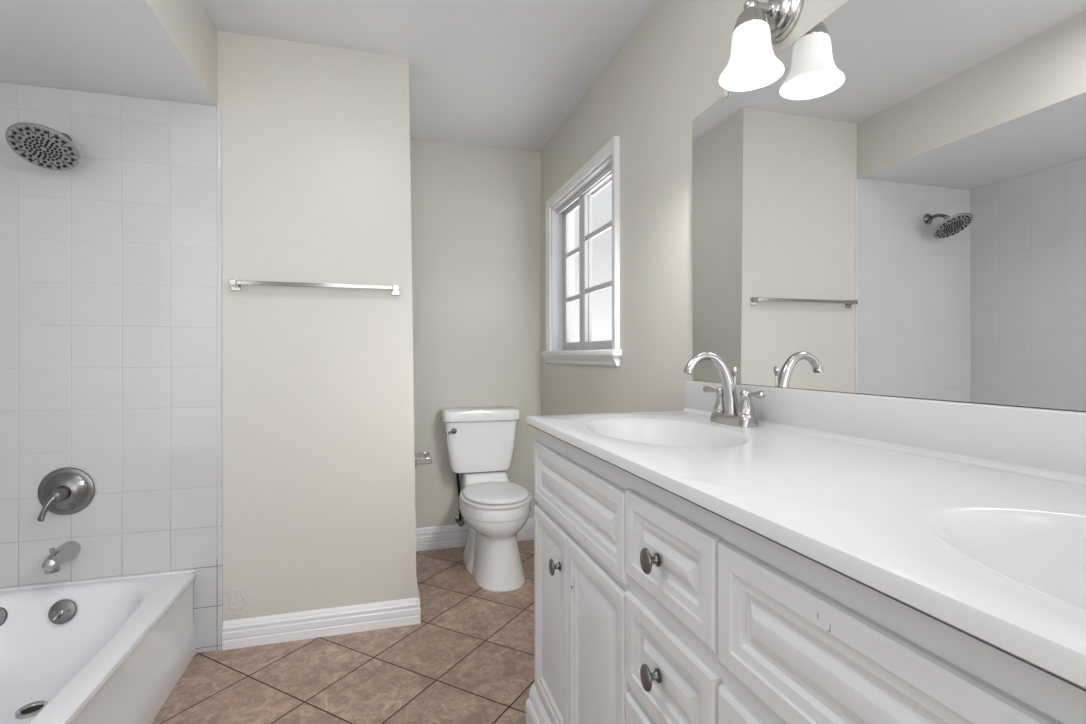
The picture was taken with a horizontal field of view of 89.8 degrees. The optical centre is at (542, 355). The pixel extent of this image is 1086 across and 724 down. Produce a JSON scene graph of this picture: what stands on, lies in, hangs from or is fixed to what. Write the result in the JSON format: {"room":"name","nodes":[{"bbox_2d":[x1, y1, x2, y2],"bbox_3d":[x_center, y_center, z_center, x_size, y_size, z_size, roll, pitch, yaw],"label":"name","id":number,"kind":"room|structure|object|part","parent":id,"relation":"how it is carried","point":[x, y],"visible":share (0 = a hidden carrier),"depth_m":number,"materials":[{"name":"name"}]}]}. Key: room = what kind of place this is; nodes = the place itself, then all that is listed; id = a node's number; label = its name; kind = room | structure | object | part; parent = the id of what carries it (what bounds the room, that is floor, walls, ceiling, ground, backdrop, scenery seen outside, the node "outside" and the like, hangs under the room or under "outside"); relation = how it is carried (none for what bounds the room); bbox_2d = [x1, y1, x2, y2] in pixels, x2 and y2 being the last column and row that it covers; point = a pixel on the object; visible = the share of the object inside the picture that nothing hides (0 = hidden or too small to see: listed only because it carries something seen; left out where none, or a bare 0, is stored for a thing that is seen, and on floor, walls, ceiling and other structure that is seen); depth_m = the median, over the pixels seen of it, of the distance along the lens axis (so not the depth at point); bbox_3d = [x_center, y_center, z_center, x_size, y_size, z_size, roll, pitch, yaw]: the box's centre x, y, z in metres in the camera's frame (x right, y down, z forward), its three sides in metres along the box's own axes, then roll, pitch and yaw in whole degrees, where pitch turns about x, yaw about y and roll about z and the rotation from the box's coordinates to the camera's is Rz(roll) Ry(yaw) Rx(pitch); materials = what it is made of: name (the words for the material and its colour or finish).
{"room":"bathroom","nodes":[
{"label":"bathroom","id":0,"kind":"room"},
{"bbox_2d":[0,0,216,106],"bbox_3d":[-1.424,-1.098,1.221,0.822,0.293,1.558,0,0,-16],"label":"soffit","id":1,"kind":"structure","parent":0,"point":[151,49],"depth_m":1.72,"materials":[{"name":"beige paint"}]},
{"bbox_2d":[217,30,416,620],"bbox_3d":[-1.462,-0.061,2.525,1.656,2.367,0.968,0,0,-16],"label":"wall partition","id":2,"kind":"structure","parent":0,"point":[318,384],"depth_m":2.18,"materials":[{"name":"beige paint"}]},
{"bbox_2d":[0,82,216,652],"bbox_3d":[-1.635,0.086,1.966,0.812,2.073,0.008,0,0,-16],"label":"tiled wall","id":3,"kind":"structure","parent":2,"relation":"attached to","point":[108,340],"depth_m":1.98,"materials":[{"name":"white tile"}]},
{"bbox_2d":[5,122,80,170],"bbox_3d":[-1.653,-0.713,1.831,0.187,0.158,0.241,0,0,-16],"label":"shower","id":4,"kind":"object","parent":3,"relation":"attached to","point":[40,145],"visible":1,"depth_m":1.78,"materials":[{"name":"silver metal"}]},
{"bbox_2d":[42,541,80,573],"bbox_3d":[-1.668,0.690,1.880,0.062,0.081,0.138,0,0,-16],"label":"tub spout","id":5,"kind":"object","parent":3,"relation":"attached to","point":[67,551],"visible":1,"depth_m":1.85,"materials":[{"name":"silver metal"}]},
{"bbox_2d":[44,565,59,573],"bbox_3d":[-1.656,0.711,1.839,0.040,0.040,0.040,0,0,-16],"label":"outlet","id":6,"kind":"object","parent":5,"relation":"attached to","point":[48,569],"depth_m":1.82,"materials":[{"name":"silver metal"}]},
{"bbox_3d":[-1.656,0.662,1.839,0.016,0.025,0.016,0,0,-16],"label":"diverter knob","id":7,"kind":"part","parent":5,"relation":"part of","materials":[{"name":"silver metal"}]},
{"bbox_2d":[37,467,94,521],"bbox_3d":[-1.683,0.483,1.895,0.170,0.170,0.102,0,0,-16],"label":"shower valve","id":8,"kind":"object","parent":3,"relation":"attached to","point":[67,490],"visible":1,"depth_m":1.92,"materials":[{"name":"silver metal"}]},
{"bbox_3d":[-1.689,0.518,1.863,0.028,0.089,0.059,0,0,33],"label":"lever handle","id":9,"kind":"part","parent":8,"relation":"part of","materials":[{"name":"silver metal"}]},
{"bbox_2d":[216,109,222,649],"bbox_3d":[-1.236,0.091,2.082,0.018,2.062,0.008,0,0,-16],"label":"trim","id":10,"kind":"structure","parent":2,"relation":"attached to","point":[218,111],"depth_m":2.08,"materials":[{"name":"white tile"}]},
{"bbox_2d":[229,279,399,295],"bbox_3d":[-0.891,-0.271,2.157,0.627,0.042,0.056,0,0,-16],"label":"towel bar","id":11,"kind":"object","parent":2,"relation":"attached to","point":[235,284],"visible":1,"depth_m":2.13,"materials":[{"name":"silver metal"}]},
{"bbox_3d":[-1.175,-0.270,2.075,0.034,0.042,0.056,0,0,-16],"label":"bar post","id":12,"kind":"part","parent":11,"relation":"part of","materials":[{"name":"silver metal"}]},
{"bbox_3d":[-0.886,-0.277,2.141,0.569,0.016,0.015,0,0,-16],"label":"rail","id":13,"kind":"part","parent":11,"relation":"part of","materials":[{"name":"silver metal"}]},
{"bbox_3d":[-0.606,-0.271,2.240,0.034,0.042,0.056,0,0,-16],"label":"bar post","id":14,"kind":"part","parent":11,"relation":"part of","materials":[{"name":"silver metal"}]},
{"bbox_2d":[222,597,419,649],"bbox_3d":[-0.870,1.069,2.184,0.737,0.104,0.016,0,0,-16],"label":"baseboard","id":15,"kind":"structure","parent":2,"relation":"attached to","point":[263,630],"depth_m":2.17,"materials":[{"name":"white paint"}]},
{"bbox_2d":[416,577,420,622],"bbox_3d":[-0.643,1.068,2.703,0.016,0.106,0.880,0,0,-16],"label":"baseboard","id":16,"kind":"structure","parent":2,"relation":"attached to","point":[416,577],"depth_m":2.32,"materials":[{"name":"white paint"}]},
{"bbox_2d":[415,451,431,467],"bbox_3d":[-0.551,0.468,2.479,0.078,0.046,0.190,0,0,-16],"label":"toilet paper holder","id":17,"kind":"object","parent":2,"relation":"attached to","point":[420,457],"visible":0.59,"depth_m":2.41,"materials":[{"name":"silver metal"}]},
{"bbox_3d":[-0.572,0.468,2.550,0.078,0.046,0.044,0,0,-16],"label":"holder post","id":18,"kind":"part","parent":17,"relation":"part of","materials":[{"name":"silver metal"}]},
{"bbox_2d":[151,540,534,723],"bbox_3d":[-0.327,1.161,0.225,2.549,0.080,6.016,0,0,-16],"label":"floor","id":19,"kind":"structure","parent":0,"point":[470,657],"depth_m":1.95,"materials":[{"name":"tile"}]},
{"bbox_2d":[0,570,195,723],"bbox_3d":[-1.452,0.966,1.215,0.742,0.313,1.543,0,0,-16],"label":"bathtub","id":20,"kind":"object","parent":19,"relation":"on","point":[112,650],"visible":1,"depth_m":1.82,"materials":[{"name":"white ceramic"}]},
{"bbox_3d":[-1.660,0.888,1.864,0.014,0.026,0.032,0,0,20],"label":"trip lever","id":21,"kind":"part","parent":20,"relation":"part of","materials":[{"name":"silver metal"}]},
{"bbox_3d":[-1.659,0.884,1.882,0.080,0.078,0.031,0,0,-16],"label":"overflow plate","id":22,"kind":"part","parent":20,"relation":"part of","materials":[{"name":"silver metal"}]},
{"bbox_2d":[440,406,531,591],"bbox_3d":[-0.295,0.712,2.893,0.441,0.818,0.696,0,0,-16],"label":"toilet","id":23,"kind":"object","parent":19,"relation":"on","point":[479,441],"visible":1,"depth_m":2.83,"materials":[{"name":"white ceramic"}]},
{"bbox_3d":[-0.508,0.416,2.974,0.084,0.034,0.029,0,0,-35],"label":"flush lever","id":24,"kind":"part","parent":23,"relation":"part of","materials":[{"name":"silver metal"}]},
{"bbox_3d":[-0.361,0.335,3.126,0.438,0.064,0.213,0,0,-16],"label":"tank lid","id":25,"kind":"part","parent":23,"relation":"part of","materials":[{"name":"white ceramic"}]},
{"bbox_3d":[-0.362,0.512,3.130,0.410,0.294,0.188,0,0,-16],"label":"tank","id":26,"kind":"part","parent":23,"relation":"part of","materials":[{"name":"white ceramic"}]},
{"bbox_3d":[-0.246,0.924,2.799,0.358,0.393,0.478,0,0,-16],"label":"bowl","id":27,"kind":"part","parent":23,"relation":"part of","materials":[{"name":"white ceramic"}]},
{"bbox_3d":[-0.240,0.717,2.775,0.354,0.018,0.438,0,0,-16],"label":"seat","id":28,"kind":"part","parent":23,"relation":"part of","materials":[{"name":"white plastic"}]},
{"bbox_3d":[-0.241,0.695,2.779,0.326,0.020,0.414,0,0,-16],"label":"seat lid","id":29,"kind":"part","parent":23,"relation":"part of","materials":[{"name":"white plastic"}]},
{"bbox_2d":[526,429,1085,723],"bbox_3d":[0.432,0.657,0.856,0.536,0.924,1.664,0,0,-16],"label":"vanity cabinet","id":30,"kind":"object","parent":19,"relation":"on","point":[652,606],"visible":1,"depth_m":0.72,"materials":[{"name":"white paint"}]},
{"bbox_3d":[0.434,1.036,0.857,0.526,0.166,1.664,0,0,-16],"label":"moulding","id":31,"kind":"part","parent":30,"relation":"part of","materials":[{"name":"white paint"}]},
{"bbox_3d":[0.021,0.688,1.429,0.012,0.516,0.295,0,0,-16],"label":"cabinet door","id":32,"kind":"part","parent":30,"relation":"part of","materials":[{"name":"white paint"}]},
{"bbox_3d":[0.029,0.516,1.331,0.027,0.040,0.034,0,0,-16],"label":"knob","id":33,"kind":"part","parent":30,"relation":"part of","materials":[{"name":"grey metal"}]},
{"bbox_3d":[0.107,0.688,1.131,0.012,0.516,0.316,0,0,-16],"label":"cabinet door","id":34,"kind":"part","parent":30,"relation":"part of","materials":[{"name":"white paint"}]},
{"bbox_3d":[0.191,0.689,0.844,0.012,0.172,0.278,0,0,-16],"label":"drawer","id":35,"kind":"part","parent":30,"relation":"part of","materials":[{"name":"white paint"}]},
{"bbox_3d":[0.168,0.320,0.850,0.027,0.040,0.034,0,0,-16],"label":"knob","id":36,"kind":"part","parent":30,"relation":"part of","materials":[{"name":"grey metal"}]},
{"bbox_3d":[0.168,0.502,0.850,0.027,0.040,0.034,0,0,-16],"label":"knob","id":37,"kind":"part","parent":30,"relation":"part of","materials":[{"name":"grey metal"}]},
{"bbox_3d":[0.190,0.315,0.844,0.012,0.152,0.278,0,0,-16],"label":"drawer","id":38,"kind":"part","parent":30,"relation":"part of","materials":[{"name":"white paint"}]},
{"bbox_3d":[0.190,0.502,0.844,0.012,0.163,0.278,0,0,-16],"label":"drawer","id":39,"kind":"part","parent":30,"relation":"part of","materials":[{"name":"white paint"}]},
{"bbox_3d":[0.273,0.686,0.561,0.012,0.519,0.304,0,0,-16],"label":"cabinet door","id":40,"kind":"part","parent":30,"relation":"part of","materials":[{"name":"white paint"}]},
{"bbox_2d":[526,411,1085,691],"bbox_3d":[0.438,0.231,0.841,0.527,0.116,1.672,0,0,-16],"label":"countertop","id":41,"kind":"structure","parent":30,"relation":"on","point":[995,557],"depth_m":0.61,"materials":[{"name":"white stone"}]},
{"bbox_2d":[683,351,765,427],"bbox_3d":[0.471,0.081,1.370,0.188,0.184,0.186,0,0,33],"label":"bathroom faucet","id":42,"kind":"object","parent":41,"relation":"on","point":[727,410],"visible":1,"depth_m":1.36,"materials":[{"name":"silver metal"}]},
{"bbox_3d":[0.425,0.072,1.365,0.156,0.166,0.046,0,0,-16],"label":"spout","id":43,"kind":"part","parent":42,"relation":"part of","materials":[{"name":"silver metal"}]},
{"bbox_3d":[0.495,0.097,1.385,0.034,0.140,0.016,0,0,-16],"label":"lift rod","id":44,"kind":"part","parent":42,"relation":"part of","materials":[{"name":"silver metal"}]},
{"bbox_2d":[202,0,656,152],"bbox_3d":[-0.332,-1.286,0.225,2.549,0.080,6.016,0,0,-16],"label":"ceiling","id":45,"kind":"structure","parent":0,"point":[505,74],"depth_m":2.18,"materials":[{"name":"white paint"}]},
{"bbox_2d":[410,139,540,527],"bbox_3d":[-0.386,-0.063,3.289,0.949,2.367,0.100,0,0,-16],"label":"wall","id":46,"kind":"structure","parent":0,"point":[476,210],"depth_m":3.23,"materials":[{"name":"beige paint"}]},
{"bbox_2d":[456,473,459,501],"bbox_3d":[-0.450,0.732,3.050,0.051,0.156,0.130,0,0,-16],"label":"supply hose","id":47,"kind":"object","parent":46,"relation":"attached to","point":[457,474],"depth_m":3.13,"materials":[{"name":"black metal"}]},
{"bbox_2d":[455,509,463,526],"bbox_3d":[-0.435,0.898,2.999,0.051,0.112,0.335,0,0,-16],"label":"water supply valve","id":48,"kind":"object","parent":46,"relation":"attached to","point":[459,519],"depth_m":3.14,"materials":[{"name":"silver metal"}]},
{"bbox_3d":[-0.470,0.961,3.123,0.034,0.034,0.026,0,0,-16],"label":"valve knob","id":49,"kind":"part","parent":48,"relation":"part of","materials":[{"name":"silver metal"}]},
{"bbox_2d":[416,518,533,550],"bbox_3d":[-0.392,1.057,3.226,0.799,0.128,0.016,0,0,-16],"label":"baseboard","id":50,"kind":"structure","parent":46,"relation":"attached to","point":[448,536],"depth_m":3.17,"materials":[{"name":"white paint"}]},
{"bbox_2d":[541,0,1079,415],"bbox_3d":[0.866,-0.065,0.572,0.140,2.367,6.016,0,0,-16],"label":"wall","id":51,"kind":"structure","parent":0,"point":[668,70],"depth_m":1.97,"materials":[{"name":"beige paint"}]},
{"bbox_2d":[541,136,621,365],"bbox_3d":[0.214,-0.425,2.724,0.170,0.938,1.057,0,0,-16],"label":"window","id":52,"kind":"structure","parent":51,"relation":"in","point":[603,168],"depth_m":2.75,"materials":[{"name":"white paint"}]},
{"bbox_3d":[0.181,-0.430,2.939,0.019,0.810,0.411,0,0,-16],"label":"sash","id":53,"kind":"part","parent":52,"relation":"part of","materials":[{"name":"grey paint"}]},
{"bbox_3d":[0.172,-0.011,2.712,0.080,0.030,1.057,0,0,-16],"label":"sill","id":54,"kind":"part","parent":52,"relation":"part of","materials":[{"name":"white paint"}]},
{"bbox_3d":[0.237,-0.430,2.716,0.132,0.832,0.892,0,0,-16],"label":"frame","id":55,"kind":"part","parent":52,"relation":"part of","materials":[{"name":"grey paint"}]},
{"bbox_3d":[0.270,-0.430,2.551,0.019,0.810,0.535,0,0,-16],"label":"sash","id":56,"kind":"part","parent":52,"relation":"part of","materials":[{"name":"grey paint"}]},
{"bbox_2d":[719,0,803,90],"bbox_3d":[0.499,-0.775,1.285,0.164,0.235,0.145,0,0,-16],"label":"wall sconce","id":57,"kind":"object","parent":51,"relation":"attached to","point":[753,64],"visible":1,"depth_m":1.27,"materials":[{"name":"white glass"}]},
{"bbox_3d":[0.490,-0.718,1.283,0.145,0.120,0.145,0,0,-16],"label":"lamp shade","id":58,"kind":"part","parent":57,"relation":"part of","materials":[{"name":"white glass"}]},
{"bbox_3d":[0.521,-0.825,1.292,0.058,0.024,0.024,0,0,-16],"label":"lamp arm","id":59,"kind":"part","parent":57,"relation":"part of","materials":[{"name":"silver metal"}]},
{"bbox_3d":[0.557,-0.825,1.302,0.044,0.136,0.136,0,0,-16],"label":"plate","id":60,"kind":"part","parent":57,"relation":"part of","materials":[{"name":"silver metal"}]},
{"bbox_2d":[683,380,1085,485],"bbox_3d":[0.678,0.125,0.907,0.030,0.095,1.664,0,0,-16],"label":"backsplash","id":61,"kind":"structure","parent":51,"relation":"attached to","point":[1042,443],"depth_m":0.92,"materials":[{"name":"white stone"}]},
{"bbox_2d":[692,0,1085,411],"bbox_3d":[0.687,-0.336,0.913,0.010,0.826,1.613,0,0,-16],"label":"wall mirror","id":62,"kind":"object","parent":51,"relation":"attached to","point":[901,211],"visible":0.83,"depth_m":0.99,"materials":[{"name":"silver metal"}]}
]}

